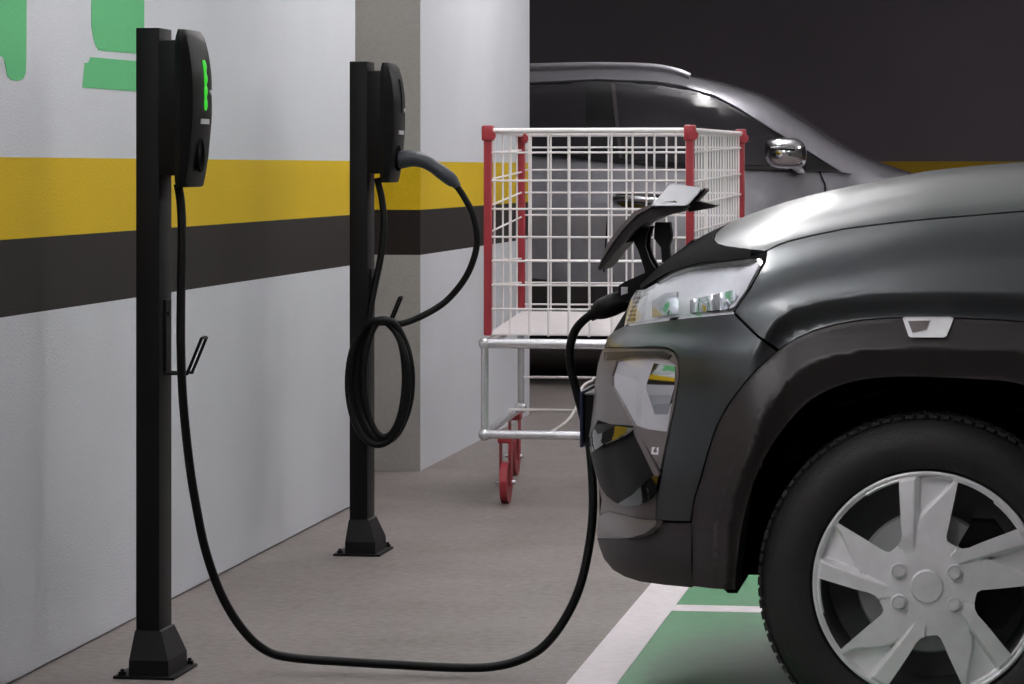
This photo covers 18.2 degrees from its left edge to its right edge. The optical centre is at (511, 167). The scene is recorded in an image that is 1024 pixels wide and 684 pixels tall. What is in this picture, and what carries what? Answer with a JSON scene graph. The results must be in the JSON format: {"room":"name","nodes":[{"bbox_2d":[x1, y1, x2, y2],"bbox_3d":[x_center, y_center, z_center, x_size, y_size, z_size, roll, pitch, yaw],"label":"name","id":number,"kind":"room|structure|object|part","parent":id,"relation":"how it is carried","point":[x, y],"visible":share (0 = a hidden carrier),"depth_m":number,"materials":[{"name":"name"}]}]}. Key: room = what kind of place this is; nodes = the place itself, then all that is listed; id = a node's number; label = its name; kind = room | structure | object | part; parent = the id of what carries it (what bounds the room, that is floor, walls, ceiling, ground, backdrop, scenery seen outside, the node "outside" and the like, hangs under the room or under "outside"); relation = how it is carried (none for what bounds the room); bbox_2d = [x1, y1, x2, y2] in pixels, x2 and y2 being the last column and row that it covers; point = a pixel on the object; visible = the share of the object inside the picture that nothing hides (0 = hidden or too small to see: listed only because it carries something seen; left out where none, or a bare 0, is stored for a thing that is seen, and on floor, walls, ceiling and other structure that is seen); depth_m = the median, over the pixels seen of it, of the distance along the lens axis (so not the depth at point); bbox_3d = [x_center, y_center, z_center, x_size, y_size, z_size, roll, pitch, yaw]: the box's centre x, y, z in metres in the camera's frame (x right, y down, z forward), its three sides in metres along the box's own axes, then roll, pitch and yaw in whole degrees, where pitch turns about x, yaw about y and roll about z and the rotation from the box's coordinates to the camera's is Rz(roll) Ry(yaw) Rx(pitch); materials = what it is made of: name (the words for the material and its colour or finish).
{"room":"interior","nodes":[
{"label":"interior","id":0,"kind":"room"},
{"bbox_2d":[0,0,354,683],"bbox_3d":[-1.498,-0.375,3.427,0.200,2.750,12.320,0,0,9],"label":"wall","id":1,"kind":"structure","parent":0,"point":[268,224],"depth_m":7.43,"materials":[{"name":"paint"}]},
{"bbox_2d":[0,0,143,90],"bbox_3d":[-0.918,-0.388,6.537,0.001,0.441,1.295,0,0,9],"label":"pictogram","id":2,"kind":"object","parent":1,"relation":"attached to","point":[114,23],"visible":0.86,"depth_m":6.83,"materials":[{"name":"green paint"}]},
{"bbox_2d":[9,349,650,683],"bbox_3d":[2.126,1.050,7.262,16.000,0.100,21.000,0,0,9],"label":"floor","id":3,"kind":"structure","parent":0,"point":[468,575],"depth_m":7.59,"materials":[{"name":"concrete"}]},
{"bbox_2d":[113,28,211,680],"bbox_3d":[-0.685,0.362,6.340,0.166,1.276,0.185,0,0,9],"label":"station","id":4,"kind":"object","parent":3,"relation":"on","point":[174,78],"visible":1,"depth_m":6.30,"materials":[{"name":"black plastic"}]},
{"bbox_3d":[-0.710,0.359,6.343,0.048,1.271,0.095,0,0,9],"label":"post","id":5,"kind":"part","parent":4,"relation":"part of","materials":[{"name":"black metal"}]},
{"bbox_3d":[-0.706,0.997,6.343,0.123,0.006,0.185,0,0,9],"label":"plate","id":6,"kind":"part","parent":4,"relation":"part of","materials":[{"name":"black metal"}]},
{"bbox_2d":[196,139,204,171],"bbox_3d":[-0.625,-0.025,6.313,0.028,0.066,0.048,0,0,9],"label":"socket","id":7,"kind":"object","parent":4,"relation":"attached to","point":[200,143],"depth_m":6.32,"materials":[{"name":"black plastic"}]},
{"bbox_2d":[202,60,207,109],"bbox_3d":[-0.610,-0.164,6.331,0.016,0.100,0.015,0,0,9],"label":"light","id":8,"kind":"object","parent":4,"relation":"attached to","point":[204,62],"depth_m":6.32,"materials":[{"name":"green plastic"}]},
{"bbox_2d":[174,184,629,671],"bbox_3d":[-0.203,0.511,6.315,0.929,0.961,0.088,0,0,-3],"label":"charging cable","id":9,"kind":"object","parent":4,"relation":"hanging from","point":[610,305],"visible":0.92,"depth_m":6.31,"materials":[{"name":"black rubber"}]},
{"bbox_2d":[333,61,405,556],"bbox_3d":[-0.366,0.362,8.324,0.164,1.276,0.185,0,0,9],"label":"station","id":10,"kind":"object","parent":3,"relation":"on","point":[377,98],"visible":0.95,"depth_m":8.28,"materials":[{"name":"black plastic"}]},
{"bbox_3d":[-0.390,0.359,8.328,0.048,1.271,0.095,0,0,9],"label":"post","id":11,"kind":"part","parent":10,"relation":"part of","materials":[{"name":"black metal"}]},
{"bbox_3d":[-0.387,0.997,8.327,0.123,0.006,0.185,0,0,9],"label":"plate","id":12,"kind":"part","parent":10,"relation":"part of","materials":[{"name":"black metal"}]},
{"bbox_2d":[395,146,400,170],"bbox_3d":[-0.306,-0.025,8.297,0.028,0.066,0.048,0,0,9],"label":"socket","id":13,"kind":"object","parent":10,"relation":"attached to","point":[397,148],"depth_m":8.28,"materials":[{"name":"black plastic"}]},
{"bbox_2d":[398,79,402,112],"bbox_3d":[-0.293,-0.186,8.316,0.016,0.089,0.010,0,0,9],"label":"light","id":14,"kind":"object","parent":10,"relation":"attached to","point":[400,93],"depth_m":8.31,"materials":[{"name":"black plastic"}]},
{"bbox_2d":[345,150,479,447],"bbox_3d":[-0.256,0.338,8.278,0.342,0.769,0.110,0,0,9],"label":"charging cable","id":15,"kind":"object","parent":10,"relation":"attached to","point":[367,431],"visible":1,"depth_m":8.26,"materials":[{"name":"black rubber"}]},
{"bbox_2d":[478,125,748,502],"bbox_3d":[0.299,0.437,9.909,0.790,1.126,1.098,0,0,9],"label":"shopping cart","id":16,"kind":"object","parent":3,"relation":"on","point":[548,323],"visible":0.54,"depth_m":9.53,"materials":[{"name":"white metal"}]},
{"bbox_3d":[-0.071,0.195,9.460,0.023,0.601,0.024,0,0,9],"label":"corner post","id":17,"kind":"part","parent":16,"relation":"part of","materials":[{"name":"red plastic"}]},
{"bbox_3d":[-0.020,0.189,9.963,0.017,0.613,1.012,0,0,6],"label":"panel","id":18,"kind":"part","parent":16,"relation":"part of","materials":[{"name":"metal"}]},
{"bbox_3d":[0.031,0.179,10.466,0.023,0.571,0.024,0,0,9],"label":"corner post","id":19,"kind":"part","parent":16,"relation":"part of","materials":[{"name":"red plastic"}]},
{"bbox_3d":[0.309,0.785,9.908,0.765,0.038,1.098,0,0,9],"label":"frame","id":20,"kind":"part","parent":16,"relation":"part of","materials":[{"name":"metal"}]},
{"bbox_3d":[0.309,0.517,9.908,0.764,0.036,1.096,0,0,9],"label":"frame","id":21,"kind":"part","parent":16,"relation":"part of","materials":[{"name":"metal"}]},
{"bbox_3d":[0.225,0.189,9.415,0.599,0.613,0.017,0,0,9],"label":"wire panel","id":22,"kind":"part","parent":16,"relation":"part of","materials":[{"name":"white metal"}]},
{"bbox_3d":[0.386,0.178,10.412,0.718,0.593,0.017,0,0,9],"label":"wire panel","id":23,"kind":"part","parent":16,"relation":"part of","materials":[{"name":"white metal"}]},
{"bbox_3d":[0.521,0.195,9.369,0.023,0.601,0.024,0,0,9],"label":"corner post","id":24,"kind":"part","parent":16,"relation":"part of","materials":[{"name":"red plastic"}]},
{"bbox_3d":[0.631,0.189,9.863,0.017,0.613,1.012,0,0,13],"label":"panel","id":25,"kind":"part","parent":16,"relation":"part of","materials":[{"name":"metal"}]},
{"bbox_3d":[0.741,0.179,10.357,0.023,0.571,0.024,0,0,9],"label":"corner post","id":26,"kind":"part","parent":16,"relation":"part of","materials":[{"name":"red plastic"}]},
{"bbox_2d":[566,583,688,683],"bbox_3d":[0.110,0.999,5.902,0.097,0.003,7.700,0,0,9],"label":"floor marking","id":27,"kind":"object","parent":3,"relation":"on","point":[608,663],"depth_m":6.79,"materials":[{"name":"white paint"}]},
{"bbox_2d":[617,611,795,683],"bbox_3d":[2.704,0.999,5.883,5.038,0.002,1.910,0,0,9],"label":"floor marking","id":28,"kind":"object","parent":3,"relation":"on","point":[689,647],"depth_m":6.58,"materials":[{"name":"green paint"}]},
{"bbox_2d":[580,162,1023,683],"bbox_3d":[2.067,0.240,6.034,3.846,1.524,1.611,0,0,9],"label":"car","id":29,"kind":"object","parent":28,"relation":"on","point":[819,397],"visible":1,"depth_m":5.52,"materials":[{"name":"grey metal"}]},
{"bbox_3d":[0.171,0.477,6.327,0.006,0.106,0.520,0,0,9],"label":"number plate","id":30,"kind":"part","parent":29,"relation":"part of","materials":[{"name":"black plastic"}]},
{"bbox_3d":[0.217,0.341,5.795,0.030,0.035,0.347,0,0,-18],"label":"grille trim","id":31,"kind":"part","parent":29,"relation":"part of","materials":[{"name":"black plastic"}]},
{"bbox_2d":[651,447,658,454],"bbox_3d":[0.256,0.499,5.648,0.011,0.014,0.021,0,0,-36],"label":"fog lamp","id":32,"kind":"object","parent":29,"relation":"on","point":[654,450],"depth_m":5.64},
{"bbox_2d":[646,363,674,414],"bbox_3d":[0.267,0.397,5.653,0.019,0.102,0.084,0,0,-32],"label":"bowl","id":33,"kind":"object","parent":29,"relation":"on","point":[660,377],"depth_m":5.65,"materials":[{"name":"silver metal"}]},
{"bbox_2d":[652,292,678,316],"bbox_3d":[0.288,0.246,5.748,0.043,0.052,0.178,0,0,-32],"label":"headlight assembly","id":34,"kind":"object","parent":29,"relation":"on","point":[664,304],"depth_m":5.75,"materials":[{"name":"clear glass"}]},
{"bbox_3d":[0.280,0.274,5.735,0.049,0.048,0.416,0,0,-25],"label":"headlight trim","id":35,"kind":"part","parent":29,"relation":"part of","materials":[{"name":"silver metal"}]},
{"bbox_3d":[0.400,0.170,6.292,0.248,0.129,1.295,0,0,9],"label":"bonnet nose trim","id":36,"kind":"part","parent":29,"relation":"part of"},
{"bbox_2d":[672,605,761,612],"bbox_3d":[2.857,0.999,6.876,5.038,0.003,0.100,0,0,9],"label":"floor marking","id":37,"kind":"object","parent":3,"relation":"on","point":[697,608],"depth_m":7.24,"materials":[{"name":"white paint"}]},
{"bbox_2d":[676,575,759,605],"bbox_3d":[3.009,0.999,7.870,5.038,0.002,1.910,0,0,9],"label":"floor marking","id":38,"kind":"object","parent":3,"relation":"on","point":[747,595],"depth_m":7.45,"materials":[{"name":"green paint"}]},
{"bbox_2d":[529,62,913,339],"bbox_3d":[0.433,0.253,15.387,4.865,1.494,2.103,0,0,9],"label":"car","id":39,"kind":"object","parent":3,"relation":"on","point":[788,157],"visible":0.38,"depth_m":14.73,"materials":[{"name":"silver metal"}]},
{"bbox_3d":[0.004,-0.220,14.863,0.704,0.342,0.141,0,0,9],"label":"door glass","id":40,"kind":"part","parent":39,"relation":"part of","materials":[{"name":"black glass"}]},
{"bbox_3d":[-0.082,-0.453,14.986,1.845,0.083,0.032,0,0,9],"label":"roof rail","id":41,"kind":"part","parent":39,"relation":"part of","materials":[{"name":"silver metal"}]},
{"bbox_3d":[0.482,-0.217,14.787,0.020,0.346,0.157,0,0,-11],"label":"pillar trim","id":42,"kind":"part","parent":39,"relation":"part of","materials":[{"name":"black plastic"}]},
{"bbox_3d":[0.578,0.146,14.595,0.240,0.045,0.048,0,0,9],"label":"door handle","id":43,"kind":"part","parent":39,"relation":"part of","materials":[{"name":"silver metal"}]},
{"bbox_3d":[0.889,-0.199,14.726,0.870,0.382,0.147,0,0,9],"label":"door glass","id":44,"kind":"part","parent":39,"relation":"part of","materials":[{"name":"black glass"}]},
{"bbox_2d":[765,137,806,173],"bbox_3d":[1.246,-0.053,14.456,0.186,0.168,0.509,0,0,9],"label":"mirror","id":45,"kind":"object","parent":39,"relation":"attached to","point":[783,155],"depth_m":14.25,"materials":[{"name":"silver metal"}]},
{"bbox_2d":[355,0,528,470],"bbox_3d":[-0.460,-0.375,11.837,0.700,2.750,2.480,0,0,9],"label":"wall column","id":46,"kind":"structure","parent":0,"point":[463,65],"depth_m":10.99,"materials":[{"name":"paint"}]},
{"bbox_2d":[529,0,1023,172],"bbox_3d":[3.733,-0.375,17.739,16.000,2.750,0.200,0,0,9],"label":"wall","id":47,"kind":"structure","parent":0,"point":[915,86],"depth_m":17.92,"materials":[{"name":"paint"}]}
]}

